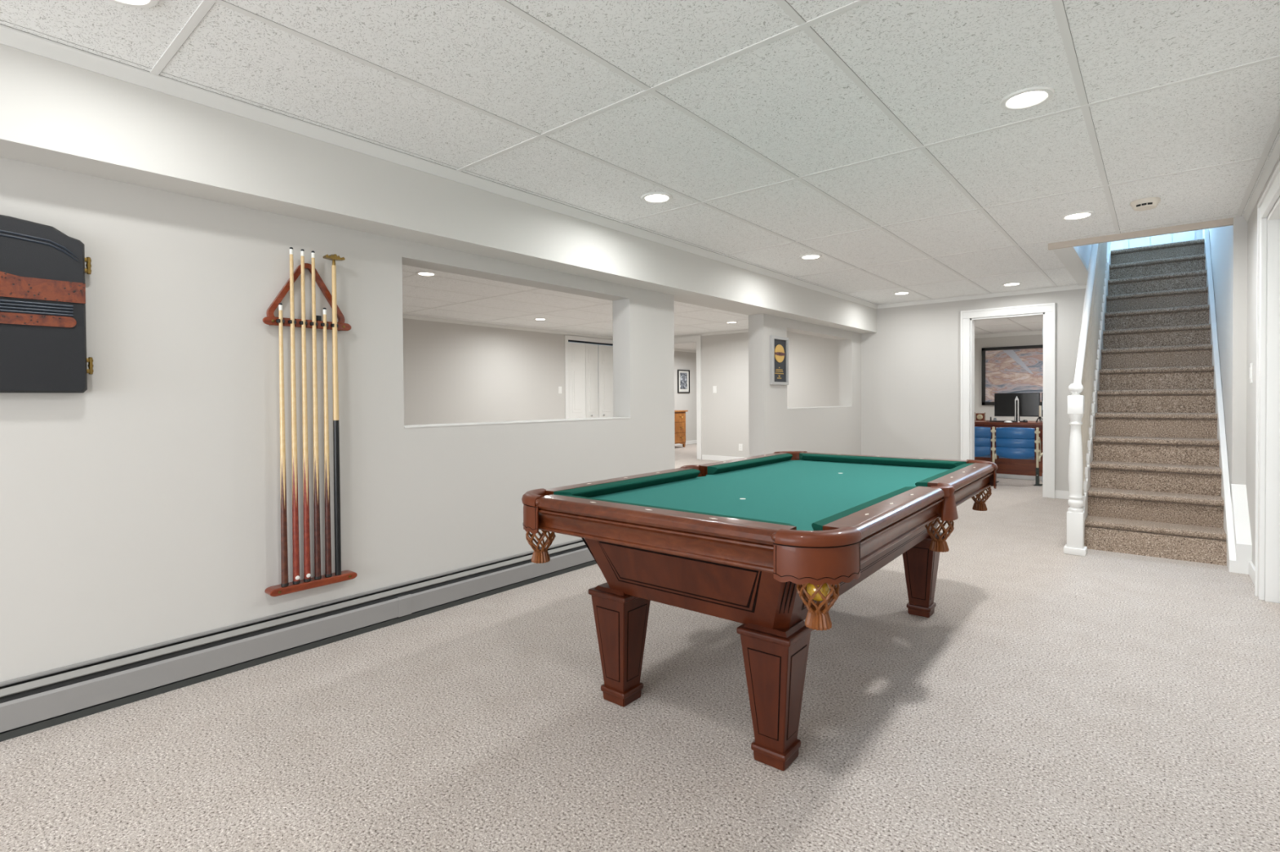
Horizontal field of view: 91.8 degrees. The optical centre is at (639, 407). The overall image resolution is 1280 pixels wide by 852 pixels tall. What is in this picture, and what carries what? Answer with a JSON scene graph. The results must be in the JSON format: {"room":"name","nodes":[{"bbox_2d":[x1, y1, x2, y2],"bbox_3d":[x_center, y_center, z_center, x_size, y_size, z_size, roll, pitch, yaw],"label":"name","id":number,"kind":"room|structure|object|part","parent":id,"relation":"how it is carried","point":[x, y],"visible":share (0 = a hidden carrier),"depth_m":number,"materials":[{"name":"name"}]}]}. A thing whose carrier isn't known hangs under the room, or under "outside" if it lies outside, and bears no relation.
{"room":"basement game room","nodes":[
{"label":"basement game room","id":0,"kind":"room"},
{"bbox_2d":[0,156,861,682],"bbox_3d":[-1.061,0.096,3.389,0.165,1.887,11.820,0,1,40],"label":"wall","id":1,"kind":"structure","parent":0,"point":[140,508],"depth_m":2.56,"materials":[{"name":"grey paint"}]},
{"bbox_2d":[0,214,93,393],"bbox_3d":[-2.110,-0.335,1.956,0.070,0.576,0.580,0,1,40],"label":"cabinet","id":2,"kind":"object","parent":1,"relation":"attached to","point":[43,332],"visible":1,"depth_m":2.06,"materials":[{"name":"black plastic"}]},
{"bbox_2d":[0,537,596,742],"bbox_3d":[-1.429,0.969,2.762,0.086,0.166,5.360,0,1,40],"label":"baseboard heater","id":3,"kind":"object","parent":1,"relation":"attached to","point":[30,704],"visible":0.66,"depth_m":2.51,"materials":[{"name":"grey metal"}]},
{"bbox_3d":[-2.150,0.994,1.850,0.012,0.092,3.035,0,1,40],"label":"panel","id":4,"kind":"part","parent":3,"relation":"part of","materials":[{"name":"grey metal"}]},
{"bbox_3d":[-0.406,0.952,3.926,0.012,0.092,2.260,0,1,40],"label":"panel","id":5,"kind":"part","parent":3,"relation":"part of","materials":[{"name":"grey metal"}]},
{"bbox_2d":[266,262,344,323],"bbox_3d":[-1.475,-0.500,2.745,0.021,0.276,0.321,0,1,40],"label":"triangle","id":6,"kind":"object","parent":1,"relation":"hanging from","point":[269,313],"visible":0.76,"depth_m":2.73,"materials":[{"name":"brown wood"}]},
{"bbox_2d":[262,316,357,596],"bbox_3d":[-1.454,0.203,2.741,0.069,1.180,0.369,0,1,40],"label":"cue rack","id":7,"kind":"object","parent":1,"relation":"attached to","point":[277,590],"visible":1,"depth_m":2.71,"materials":[{"name":"brown wood"}]},
{"bbox_2d":[278,302,288,586],"bbox_3d":[-1.519,0.160,2.636,0.029,1.205,0.029,0,1,40],"label":"stick","id":8,"kind":"object","parent":7,"relation":"in","point":[284,554],"visible":1,"depth_m":2.63,"materials":[{"name":"white wood"}]},
{"bbox_2d":[289,247,300,584],"bbox_3d":[-1.490,0.037,2.669,0.031,1.449,0.029,0,1,40],"label":"stick","id":9,"kind":"object","parent":7,"relation":"in","point":[295,549],"visible":1,"depth_m":2.66,"materials":[{"name":"white"}]},
{"bbox_2d":[300,248,311,582],"bbox_3d":[-1.461,0.036,2.703,0.031,1.449,0.029,0,1,40],"label":"stick","id":10,"kind":"object","parent":7,"relation":"in","point":[307,571],"visible":1,"depth_m":2.70,"materials":[{"name":"white"}]},
{"bbox_2d":[311,250,321,580],"bbox_3d":[-1.433,0.035,2.737,0.029,1.449,0.029,0,1,40],"label":"stick","id":11,"kind":"object","parent":7,"relation":"in","point":[317,575],"visible":1,"depth_m":2.73,"materials":[{"name":"white"}]},
{"bbox_2d":[315,315,321,320],"bbox_3d":[-1.435,-0.399,2.762,0.022,0.022,0.022,0,1,40],"label":"cube","id":12,"kind":"object","parent":7,"relation":"on","point":[317,317],"visible":0.8,"depth_m":2.75,"materials":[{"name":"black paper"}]},
{"bbox_2d":[323,307,332,577],"bbox_3d":[-1.403,0.157,2.774,0.029,1.205,0.029,0,1,40],"label":"stick","id":13,"kind":"object","parent":7,"relation":"in","point":[328,573],"visible":1,"depth_m":2.77,"materials":[{"name":"white"}]},
{"bbox_2d":[323,253,345,575],"bbox_3d":[-1.374,0.034,2.804,0.031,1.449,0.084,0,1,40],"label":"stick","id":14,"kind":"object","parent":7,"relation":"in","point":[334,257],"visible":1,"depth_m":2.80,"materials":[{"name":"black"}]},
{"bbox_2d":[404,406,848,427],"bbox_3d":[0.648,0.041,5.424,0.172,0.029,5.893,0,1,40],"label":"trim","id":15,"kind":"structure","parent":1,"relation":"attached to","point":[601,418],"depth_m":3.74,"materials":[{"name":"white wood"}]},
{"bbox_2d":[769,335,788,385],"bbox_3d":[1.382,-0.465,6.145,0.026,0.476,0.352,0,1,40],"label":"record","id":16,"kind":"object","parent":1,"relation":"attached to","point":[779,346],"visible":1,"depth_m":6.13,"materials":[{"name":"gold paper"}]},
{"bbox_2d":[0,44,876,333],"bbox_3d":[-0.993,-1.046,3.309,0.365,0.399,11.820,0,1,40],"label":"ceiling beam","id":17,"kind":"structure","parent":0,"point":[54,113],"depth_m":2.62,"materials":[{"name":"white paint"}]},
{"bbox_2d":[0,24,878,309],"bbox_3d":[-0.846,-1.160,3.183,0.022,0.050,11.820,0,1,40],"label":"trim","id":18,"kind":"structure","parent":17,"relation":"attached to","point":[10,37],"depth_m":2.58,"materials":[{"name":"white wood"}]},
{"bbox_2d":[402,318,613,425],"bbox_3d":[-3.815,-0.158,8.167,0.850,2.300,10.800,0,1,40],"label":"wall","id":19,"kind":"structure","parent":0,"point":[454,373],"depth_m":9.20,"materials":[{"name":"grey paint"}]},
{"bbox_2d":[402,314,613,339],"bbox_3d":[-3.527,-1.209,7.826,0.022,0.045,10.680,0,1,40],"label":"trim","id":20,"kind":"structure","parent":19,"relation":"attached to","point":[409,317],"depth_m":9.47,"materials":[{"name":"white wood"}]},
{"bbox_2d":[558,386,561,393],"bbox_3d":[-1.344,-0.297,10.438,0.010,0.120,0.074,0,1,40],"label":"light switch","id":21,"kind":"object","parent":19,"relation":"attached to","point":[559,388],"visible":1,"depth_m":10.43,"materials":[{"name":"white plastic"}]},
{"bbox_2d":[564,335,613,418],"bbox_3d":[-0.731,-0.157,11.173,0.124,2.170,1.690,0,1,40],"label":"door","id":22,"kind":"structure","parent":19,"relation":"in","point":[588,367],"depth_m":10.91,"materials":[{"name":"white wood"}]},
{"bbox_2d":[0,443,1279,851],"bbox_3d":[0.670,1.048,5.467,13.000,0.100,17.600,0,1,40],"label":"floor","id":23,"kind":"structure","parent":0,"point":[1049,700],"depth_m":1.99,"materials":[{"name":"beige carpet"}]},
{"bbox_2d":[674,410,688,447],"bbox_3d":[0.570,0.475,13.575,0.500,0.820,0.960,0,1,40],"label":"dresser","id":24,"kind":"object","parent":23,"relation":"on","point":[679,415],"visible":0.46,"depth_m":13.60,"materials":[{"name":"brown wood"}]},
{"bbox_3d":[0.735,0.215,13.431,0.016,0.210,0.840,0,1,40],"label":"drawer","id":25,"kind":"part","parent":24,"relation":"part of","materials":[{"name":"brown wood"}]},
{"bbox_3d":[0.736,0.440,13.434,0.016,0.220,0.840,0,1,40],"label":"drawer","id":26,"kind":"part","parent":24,"relation":"part of","materials":[{"name":"brown wood"}]},
{"bbox_3d":[0.738,0.665,13.437,0.016,0.210,0.840,0,1,40],"label":"drawer","id":27,"kind":"part","parent":24,"relation":"part of","materials":[{"name":"brown wood"}]},
{"bbox_2d":[521,451,997,771],"bbox_3d":[0.682,0.661,2.662,1.238,0.754,2.202,0,1,39],"label":"pool table","id":28,"kind":"object","parent":23,"relation":"on","point":[743,540],"visible":0.98,"depth_m":2.01,"materials":[{"name":"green wood"}]},
{"bbox_3d":[-0.105,0.835,2.185,0.101,0.253,0.026,0,1,39],"label":"leg panel","id":29,"kind":"part","parent":28,"relation":"part of","materials":[{"name":"brown wood"}]},
{"bbox_3d":[-0.064,0.319,2.603,0.088,0.050,0.893,0,1,39],"label":"rail","id":30,"kind":"part","parent":28,"relation":"part of","materials":[{"name":"brown wood"}]},
{"bbox_3d":[-0.066,0.843,2.234,0.172,0.412,0.172,0,1,39],"label":"leg","id":31,"kind":"part","parent":28,"relation":"part of","materials":[{"name":"brown wood"}]},
{"bbox_2d":[553,469,700,497],"bbox_3d":[-0.011,0.315,2.560,0.049,0.040,0.893,0,1,39],"label":"cushion","id":32,"kind":"object","parent":28,"relation":"on","point":[607,489],"depth_m":2.52,"materials":[{"name":"fabric"}]},
{"bbox_3d":[-0.017,0.834,2.194,0.026,0.253,0.101,0,1,39],"label":"leg panel","id":33,"kind":"part","parent":28,"relation":"part of","materials":[{"name":"brown wood"}]},
{"bbox_3d":[0.022,0.329,1.841,0.904,0.050,0.088,0,1,39],"label":"rail","id":34,"kind":"part","parent":28,"relation":"part of","materials":[{"name":"brown wood"}]},
{"bbox_2d":[556,494,796,528],"bbox_3d":[0.065,0.324,1.894,0.904,0.040,0.049,0,1,39],"label":"cushion","id":35,"kind":"object","parent":28,"relation":"on","point":[782,524],"depth_m":1.82,"materials":[{"name":"fabric"}]},
{"bbox_3d":[0.110,0.522,1.951,0.598,0.117,0.045,0,1,39],"label":"raised panel","id":36,"kind":"part","parent":28,"relation":"part of","materials":[{"name":"brown wood"}]},
{"bbox_3d":[0.112,0.522,1.954,0.624,0.143,0.056,0,1,39],"label":"raised panel","id":37,"kind":"part","parent":28,"relation":"part of","materials":[{"name":"brown wood"}]},
{"bbox_3d":[0.574,0.303,3.395,0.088,0.050,0.893,0,1,39],"label":"rail","id":38,"kind":"part","parent":28,"relation":"part of","materials":[{"name":"brown wood"}]},
{"bbox_2d":[706,453,792,475],"bbox_3d":[0.627,0.299,3.352,0.049,0.040,0.893,0,1,39],"label":"cushion","id":39,"kind":"object","parent":28,"relation":"on","point":[732,467],"depth_m":3.26,"materials":[{"name":"fabric"}]},
{"bbox_3d":[0.367,0.837,1.804,0.101,0.253,0.026,0,1,39],"label":"leg panel","id":40,"kind":"part","parent":28,"relation":"part of","materials":[{"name":"brown wood"}]},
{"bbox_3d":[0.406,0.845,1.854,0.172,0.412,0.172,0,1,39],"label":"leg","id":41,"kind":"part","parent":28,"relation":"part of","materials":[{"name":"brown wood"}]},
{"bbox_3d":[0.455,0.836,1.814,0.026,0.253,0.101,0,1,39],"label":"leg panel","id":42,"kind":"part","parent":28,"relation":"part of","materials":[{"name":"brown wood"}]},
{"bbox_2d":[806,583,830,601],"bbox_3d":[0.446,0.455,1.551,0.057,0.057,0.057,0,1,40],"label":"ball","id":43,"kind":"object","parent":28,"relation":"on","point":[811,589],"visible":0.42,"depth_m":1.53,"materials":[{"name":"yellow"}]},
{"bbox_2d":[811,486,917,530],"bbox_3d":[0.732,0.318,1.962,0.049,0.040,0.893,0,1,39],"label":"cushion","id":44,"kind":"object","parent":28,"relation":"on","point":[824,524],"depth_m":1.84,"materials":[{"name":"fabric"}]},
{"bbox_3d":[0.987,0.509,2.413,0.045,0.117,1.652,0,1,39],"label":"raised panel","id":45,"kind":"part","parent":28,"relation":"part of","materials":[{"name":"brown wood"}]},
{"bbox_3d":[0.984,0.509,2.415,0.056,0.143,1.678,0,1,39],"label":"raised panel","id":46,"kind":"part","parent":28,"relation":"part of","materials":[{"name":"brown wood"}]},
{"bbox_2d":[799,453,966,468],"bbox_3d":[1.294,0.294,3.420,0.904,0.040,0.049,0,1,39],"label":"cushion","id":47,"kind":"object","parent":28,"relation":"on","point":[812,457],"depth_m":3.39,"materials":[{"name":"fabric"}]},
{"bbox_3d":[0.785,0.323,1.919,0.088,0.050,0.893,0,1,39],"label":"rail","id":48,"kind":"part","parent":28,"relation":"part of","materials":[{"name":"brown wood"}]},
{"bbox_3d":[1.337,0.297,3.473,0.904,0.050,0.088,0,1,39],"label":"rail","id":49,"kind":"part","parent":28,"relation":"part of","materials":[{"name":"brown wood"}]},
{"bbox_3d":[1.362,0.812,3.040,0.101,0.253,0.026,0,1,39],"label":"leg panel","id":50,"kind":"part","parent":28,"relation":"part of","materials":[{"name":"brown wood"}]},
{"bbox_3d":[1.401,0.821,3.089,0.172,0.412,0.172,0,1,39],"label":"leg","id":51,"kind":"part","parent":28,"relation":"part of","materials":[{"name":"brown wood"}]},
{"bbox_3d":[1.450,0.812,3.049,0.026,0.253,0.101,0,1,39],"label":"leg panel","id":52,"kind":"part","parent":28,"relation":"part of","materials":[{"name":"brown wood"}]},
{"bbox_2d":[915,462,974,487],"bbox_3d":[1.369,0.303,2.754,0.049,0.040,0.893,0,1,39],"label":"cushion","id":53,"kind":"object","parent":28,"relation":"on","point":[927,482],"depth_m":2.60,"materials":[{"name":"fabric"}]},
{"bbox_3d":[1.423,0.307,2.711,0.088,0.050,0.893,0,1,39],"label":"rail","id":54,"kind":"part","parent":28,"relation":"part of","materials":[{"name":"brown wood"}]},
{"bbox_2d":[991,426,999,483],"bbox_3d":[4.503,0.587,7.849,0.077,0.700,0.311,0,1,40],"label":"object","id":55,"kind":"object","parent":23,"relation":"on","point":[993,431],"visible":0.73,"depth_m":7.77,"materials":[{"name":"beige metal"}]},
{"bbox_2d":[995,427,1035,459],"bbox_3d":[4.640,0.440,7.657,0.410,0.398,0.201,0,1,40],"label":"seat","id":56,"kind":"object","parent":55,"relation":"attached to","point":[1015,443],"visible":1,"depth_m":7.58,"materials":[{"name":"blue leather"}]},
{"bbox_2d":[974,420,1043,480],"bbox_3d":[4.980,0.556,8.433,1.800,0.738,0.700,0,1,40],"label":"office desk","id":57,"kind":"object","parent":23,"relation":"on","point":[1024,469],"visible":0.1,"depth_m":8.09,"materials":[{"name":"brown wood"}]},
{"bbox_2d":[974,412,985,422],"bbox_3d":[4.672,0.126,8.514,0.142,0.124,0.058,0,1,40],"label":"desk clock","id":58,"kind":"object","parent":57,"relation":"on","point":[978,416],"visible":0.94,"depth_m":8.49,"materials":[{"name":"brown wood"}]},
{"bbox_2d":[989,420,1017,422],"bbox_3d":[4.844,0.183,8.252,0.320,0.016,0.100,0,1,40],"label":"keyboard","id":59,"kind":"object","parent":57,"relation":"on","point":[990,420],"visible":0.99,"depth_m":8.28,"materials":[{"name":"black plastic"}]},
{"bbox_2d":[994,392,1039,422],"bbox_3d":[5.047,-0.004,8.300,0.524,0.385,0.160,0,1,40],"label":"computer monitor","id":60,"kind":"object","parent":57,"relation":"on","point":[1028,402],"visible":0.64,"depth_m":8.27,"materials":[{"name":"black plastic"}]},
{"bbox_2d":[1014,395,1019,422],"bbox_3d":[4.966,0.018,8.172,0.060,0.345,0.060,0,1,40],"label":"stand","id":61,"kind":"object","parent":57,"relation":"on","point":[1016,397],"visible":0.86,"depth_m":8.17,"materials":[{"name":"white plastic"}]},
{"bbox_2d":[1035,405,1043,422],"bbox_3d":[5.178,0.083,8.027,0.093,0.219,0.089,0,1,40],"label":"candlestick","id":62,"kind":"object","parent":57,"relation":"on","point":[1039,417],"visible":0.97,"depth_m":8.02,"materials":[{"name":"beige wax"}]},
{"bbox_2d":[1041,392,1043,417],"bbox_3d":[5.465,-0.002,7.949,0.524,0.385,0.160,0,1,40],"label":"computer monitor","id":63,"kind":"object","parent":57,"relation":"on","point":[1042,393],"visible":0.16,"depth_m":8.09,"materials":[{"name":"black plastic"}]},
{"bbox_2d":[1033,427,1042,486],"bbox_3d":[4.861,0.589,7.548,0.077,0.700,0.311,0,1,40],"label":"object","id":64,"kind":"object","parent":23,"relation":"on","point":[1037,432],"visible":0.98,"depth_m":7.47,"materials":[{"name":"beige metal"}]},
{"bbox_2d":[1063,228,1235,573],"bbox_3d":[4.618,-0.800,5.612,0.859,3.535,4.372,0,1,40],"label":"staircase","id":65,"kind":"structure","parent":23,"relation":"on","point":[1148,475],"depth_m":4.84,"materials":[{"name":"carpet"}]},
{"bbox_3d":[2.979,0.415,4.239,0.124,1.168,0.124,0,1,40],"label":"newel post","id":66,"kind":"part","parent":65,"relation":"part of","materials":[{"name":"white wood"}]},
{"bbox_3d":[3.881,-1.355,5.295,0.046,2.406,2.760,0,1,40],"label":"handrail","id":67,"kind":"part","parent":65,"relation":"part of","materials":[{"name":"white wood"}]},
{"bbox_2d":[0,0,1279,351],"bbox_3d":[0.273,-1.261,5.820,12.120,0.059,17.500,0,1,40],"label":"ceiling","id":68,"kind":"structure","parent":0,"point":[944,68],"depth_m":2.44,"materials":[{"name":"tile"}]},
{"bbox_2d":[109,0,159,8],"bbox_3d":[-1.435,-1.158,1.705,0.180,0.011,0.180,0,1,40],"label":"recessed light","id":69,"kind":"object","parent":68,"relation":"in","point":[133,3],"visible":1,"depth_m":1.77,"materials":[{"name":"white plastic"}]},
{"bbox_2d":[415,271,436,275],"bbox_3d":[-1.929,-1.210,5.594,0.180,0.011,0.180,0,1,40],"label":"recessed light","id":70,"kind":"object","parent":68,"relation":"in","point":[422,273],"visible":1,"depth_m":5.59,"materials":[{"name":"white plastic"}]},
{"bbox_2d":[640,191,672,203],"bbox_3d":[0.096,-1.195,3.527,0.180,0.011,0.180,0,1,40],"label":"recessed light","id":71,"kind":"object","parent":68,"relation":"in","point":[655,197],"visible":1,"depth_m":3.52,"materials":[{"name":"white plastic"}]},
{"bbox_2d":[150,0,1279,335],"bbox_3d":[-0.022,-1.230,5.664,8.170,0.012,16.880,0,1,40],"label":"ceiling grid","id":72,"kind":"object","parent":68,"relation":"attached to","point":[205,6],"depth_m":2.54,"materials":[{"name":"white metal"}]},
{"bbox_2d":[799,253,822,259],"bbox_3d":[1.385,-1.226,5.030,0.180,0.011,0.180,0,1,40],"label":"recessed light","id":73,"kind":"object","parent":68,"relation":"in","point":[809,256],"visible":1,"depth_m":5.02,"materials":[{"name":"white plastic"}]},
{"bbox_2d":[893,291,910,294],"bbox_3d":[2.882,-1.262,6.828,0.180,0.011,0.180,0,1,40],"label":"recessed light","id":74,"kind":"object","parent":68,"relation":"in","point":[900,292],"visible":1,"depth_m":6.82,"materials":[{"name":"white plastic"}]},
{"bbox_2d":[1001,282,1022,286],"bbox_3d":[3.792,-1.261,6.324,0.180,0.011,0.180,0,1,40],"label":"recessed light","id":75,"kind":"object","parent":68,"relation":"in","point":[1009,283],"visible":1,"depth_m":6.32,"materials":[{"name":"white plastic"}]},
{"bbox_2d":[999,86,1054,110],"bbox_3d":[1.487,-1.189,2.385,0.180,0.011,0.180,0,1,40],"label":"recessed light","id":76,"kind":"object","parent":68,"relation":"in","point":[1026,98],"visible":1,"depth_m":2.38,"materials":[{"name":"white plastic"}]},
{"bbox_2d":[1060,210,1094,220],"bbox_3d":[2.779,-1.220,3.937,0.180,0.011,0.180,0,1,40],"label":"recessed light","id":77,"kind":"object","parent":68,"relation":"in","point":[1079,215],"visible":1,"depth_m":3.93,"materials":[{"name":"white plastic"}]},
{"bbox_2d":[1129,196,1160,211],"bbox_3d":[2.977,-1.194,3.653,0.140,0.050,0.140,0,1,40],"label":"smoke detector","id":78,"kind":"object","parent":68,"relation":"attached to","point":[1147,203],"visible":1,"depth_m":3.61,"materials":[{"name":"beige plastic"}]},
{"bbox_2d":[608,345,697,440],"bbox_3d":[1.812,-0.268,13.090,3.270,2.300,4.220,0,1,40],"label":"wall","id":79,"kind":"structure","parent":0,"point":[682,360],"depth_m":14.65,"materials":[{"name":"grey paint"}]},
{"bbox_2d":[677,369,689,392],"bbox_3d":[1.021,-0.615,14.479,0.030,0.540,0.460,0,1,40],"label":"framed photograph","id":80,"kind":"object","parent":79,"relation":"attached to","point":[683,375],"visible":1,"depth_m":14.48,"materials":[{"name":"black"}]},
{"bbox_2d":[680,373,687,389],"bbox_3d":[1.019,-0.625,14.481,0.003,0.380,0.270,0,1,40],"label":"print","id":81,"kind":"object","parent":80,"relation":"attached to","point":[683,376],"depth_m":14.48},
{"bbox_2d":[674,348,696,352],"bbox_3d":[0.659,-1.327,14.051,0.022,0.045,4.000,0,1,40],"label":"trim","id":82,"kind":"structure","parent":79,"relation":"attached to","point":[675,349],"depth_m":14.51,"materials":[{"name":"white"}]},
{"bbox_2d":[675,440,697,445],"bbox_3d":[0.672,0.834,14.084,0.014,0.085,4.000,0,1,40],"label":"baseboard","id":83,"kind":"structure","parent":79,"relation":"attached to","point":[693,442],"depth_m":14.69,"materials":[{"name":"white wood"}]},
{"bbox_2d":[679,331,839,457],"bbox_3d":[1.696,-0.231,10.524,4.795,2.300,0.140,0,1,40],"label":"wall","id":84,"kind":"structure","parent":0,"point":[813,361],"depth_m":10.44,"materials":[{"name":"grey paint"}]},
{"bbox_2d":[674,335,702,459],"bbox_3d":[0.747,-0.180,11.303,0.982,2.191,0.168,0,1,40],"label":"door frame","id":85,"kind":"structure","parent":84,"relation":"in","point":[696,339],"depth_m":10.96,"materials":[{"name":"white wood"}]},
{"bbox_2d":[674,328,748,337],"bbox_3d":[1.682,-1.282,10.408,4.675,0.045,0.022,0,1,40],"label":"trim","id":86,"kind":"structure","parent":84,"relation":"attached to","point":[747,330],"depth_m":10.72,"materials":[{"name":"white wood"}]},
{"bbox_2d":[712,386,716,392],"bbox_3d":[1.297,-0.316,10.759,0.074,0.120,0.010,0,1,40],"label":"light switch","id":87,"kind":"object","parent":84,"relation":"attached to","point":[714,388],"visible":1,"depth_m":10.75,"materials":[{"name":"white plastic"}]},
{"bbox_2d":[702,454,743,461],"bbox_3d":[2.293,0.881,9.943,3.125,0.085,0.014,0,1,40],"label":"baseboard","id":88,"kind":"structure","parent":84,"relation":"attached to","point":[704,456],"depth_m":10.73,"materials":[{"name":"white wood"}]},
{"bbox_2d":[738,444,742,451],"bbox_3d":[1.695,0.671,10.446,0.074,0.120,0.008,0,1,40],"label":"wall outlet","id":89,"kind":"object","parent":84,"relation":"attached to","point":[740,446],"visible":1,"depth_m":10.44,"materials":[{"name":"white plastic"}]},
{"bbox_2d":[861,288,1085,491],"bbox_3d":[3.721,-0.348,7.173,2.615,2.600,0.140,0,1,40],"label":"wall","id":90,"kind":"structure","parent":0,"point":[911,366],"depth_m":7.34,"materials":[{"name":"grey paint"}]},
{"bbox_2d":[877,284,1086,308],"bbox_3d":[3.767,-1.250,7.010,2.160,0.045,0.022,0,1,40],"label":"trim","id":91,"kind":"structure","parent":90,"relation":"attached to","point":[1070,286],"depth_m":6.93,"materials":[{"name":"white wood"}]},
{"bbox_2d":[960,302,1055,498],"bbox_3d":[4.068,-0.076,6.869,0.902,2.059,0.168,0,1,40],"label":"door frame","id":92,"kind":"structure","parent":90,"relation":"in","point":[968,318],"depth_m":6.75,"materials":[{"name":"white wood"}]},
{"bbox_2d":[1054,490,1069,499],"bbox_3d":[4.526,0.914,6.421,0.405,0.085,0.014,0,1,40],"label":"baseboard","id":93,"kind":"structure","parent":90,"relation":"attached to","point":[1058,494],"depth_m":6.50,"materials":[{"name":"white wood"}]},
{"bbox_2d":[974,334,1043,421],"bbox_3d":[5.561,-0.236,8.948,3.200,2.300,4.940,0,1,40],"label":"wall","id":94,"kind":"structure","parent":0,"point":[1031,340],"depth_m":11.30,"materials":[{"name":"grey paint"}]},
{"bbox_2d":[0,0,1279,332],"bbox_3d":[1.907,-1.222,4.043,3.130,0.010,16.880,0,1,40],"label":"trim","id":95,"kind":"structure","parent":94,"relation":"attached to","point":[223,0],"depth_m":2.48,"materials":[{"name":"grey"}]},
{"bbox_2d":[974,329,1042,338],"bbox_3d":[6.825,-1.314,10.914,2.400,0.070,0.030,0,1,40],"label":"trim","id":96,"kind":"structure","parent":94,"relation":"attached to","point":[1029,332],"depth_m":11.09,"materials":[{"name":"white"}]},
{"bbox_2d":[981,344,1043,405],"bbox_3d":[7.096,-0.567,10.695,2.140,1.050,0.040,0,1,40],"label":"framed painting","id":97,"kind":"object","parent":94,"relation":"attached to","point":[1011,369],"visible":0.48,"depth_m":11.08,"materials":[{"name":"black"}]},
{"bbox_2d":[1076,229,1202,268],"bbox_3d":[4.525,-2.817,6.069,3.300,3.044,4.400,0,1,40],"label":"wall","id":98,"kind":"structure","parent":0,"point":[1085,251],"depth_m":5.76,"materials":[{"name":"white paint"}]},
{"bbox_2d":[1052,246,1088,285],"bbox_3d":[3.862,-1.260,5.495,0.135,0.042,2.220,0,1,40],"label":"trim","id":99,"kind":"structure","parent":98,"relation":"attached to","point":[1071,258],"depth_m":5.30,"materials":[{"name":"white"}]},
{"bbox_2d":[1048,217,1233,249],"bbox_3d":[3.493,-1.226,4.333,1.075,0.072,0.035,0,1,40],"label":"trim","id":100,"kind":"structure","parent":98,"relation":"attached to","point":[1224,222],"depth_m":4.30,"materials":[{"name":"beige paint"}]},
{"bbox_2d":[1111,230,1195,250],"bbox_3d":[5.695,-1.970,7.706,1.792,0.560,0.015,0,1,40],"label":"window","id":101,"kind":"structure","parent":98,"relation":"attached to","point":[1189,235],"depth_m":7.36,"materials":[{"name":"white"}]},
{"bbox_2d":[1202,158,1279,565],"bbox_3d":[2.197,-1.563,1.911,0.185,5.200,13.800,0,1,40],"label":"wall","id":102,"kind":"structure","parent":0,"point":[1233,248],"depth_m":4.00,"materials":[{"name":"grey paint"}]},
{"bbox_2d":[1231,484,1252,574],"bbox_3d":[3.753,0.749,3.870,0.068,0.500,0.370,0,1,40],"label":"trim","id":103,"kind":"structure","parent":102,"relation":"attached to","point":[1241,521],"depth_m":3.80,"materials":[{"name":"white wood"}]},
{"bbox_2d":[1249,363,1253,382],"bbox_3d":[3.688,-0.209,3.742,0.010,0.120,0.074,0,1,40],"label":"light switch","id":104,"kind":"object","parent":102,"relation":"attached to","point":[1251,364],"visible":1,"depth_m":3.73,"materials":[{"name":"white plastic"}]},
{"bbox_2d":[1248,560,1254,586],"bbox_3d":[3.489,0.963,3.515,0.014,0.085,0.520,0,1,40],"label":"baseboard","id":105,"kind":"structure","parent":102,"relation":"attached to","point":[1251,567],"depth_m":3.59,"materials":[{"name":"white wood"}]},
{"bbox_2d":[1243,135,1279,222],"bbox_3d":[0.804,-1.134,0.314,0.022,0.045,9.550,0,1,40],"label":"trim","id":106,"kind":"structure","parent":102,"relation":"attached to","point":[1274,157],"depth_m":3.24,"materials":[{"name":"white wood"}]},
{"bbox_2d":[1254,160,1279,603],"bbox_3d":[3.005,-0.027,2.853,0.150,2.091,1.097,0,1,40],"label":"door","id":107,"kind":"structure","parent":102,"relation":"in","point":[1267,540],"depth_m":3.22,"materials":[{"name":"white wood"}]},
{"bbox_3d":[4.136,0.585,8.157,0.077,0.700,0.311,0,1,40],"label":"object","id":108,"kind":"object","parent":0,"visible":0},
{"bbox_2d":[974,426,991,457],"bbox_3d":[4.277,0.438,7.962,0.410,0.398,0.201,0,1,40],"label":"seat","id":109,"kind":"object","parent":108,"relation":"attached to","point":[982,434],"visible":0.49,"depth_m":7.83,"materials":[{"name":"blue leather"}]}
]}

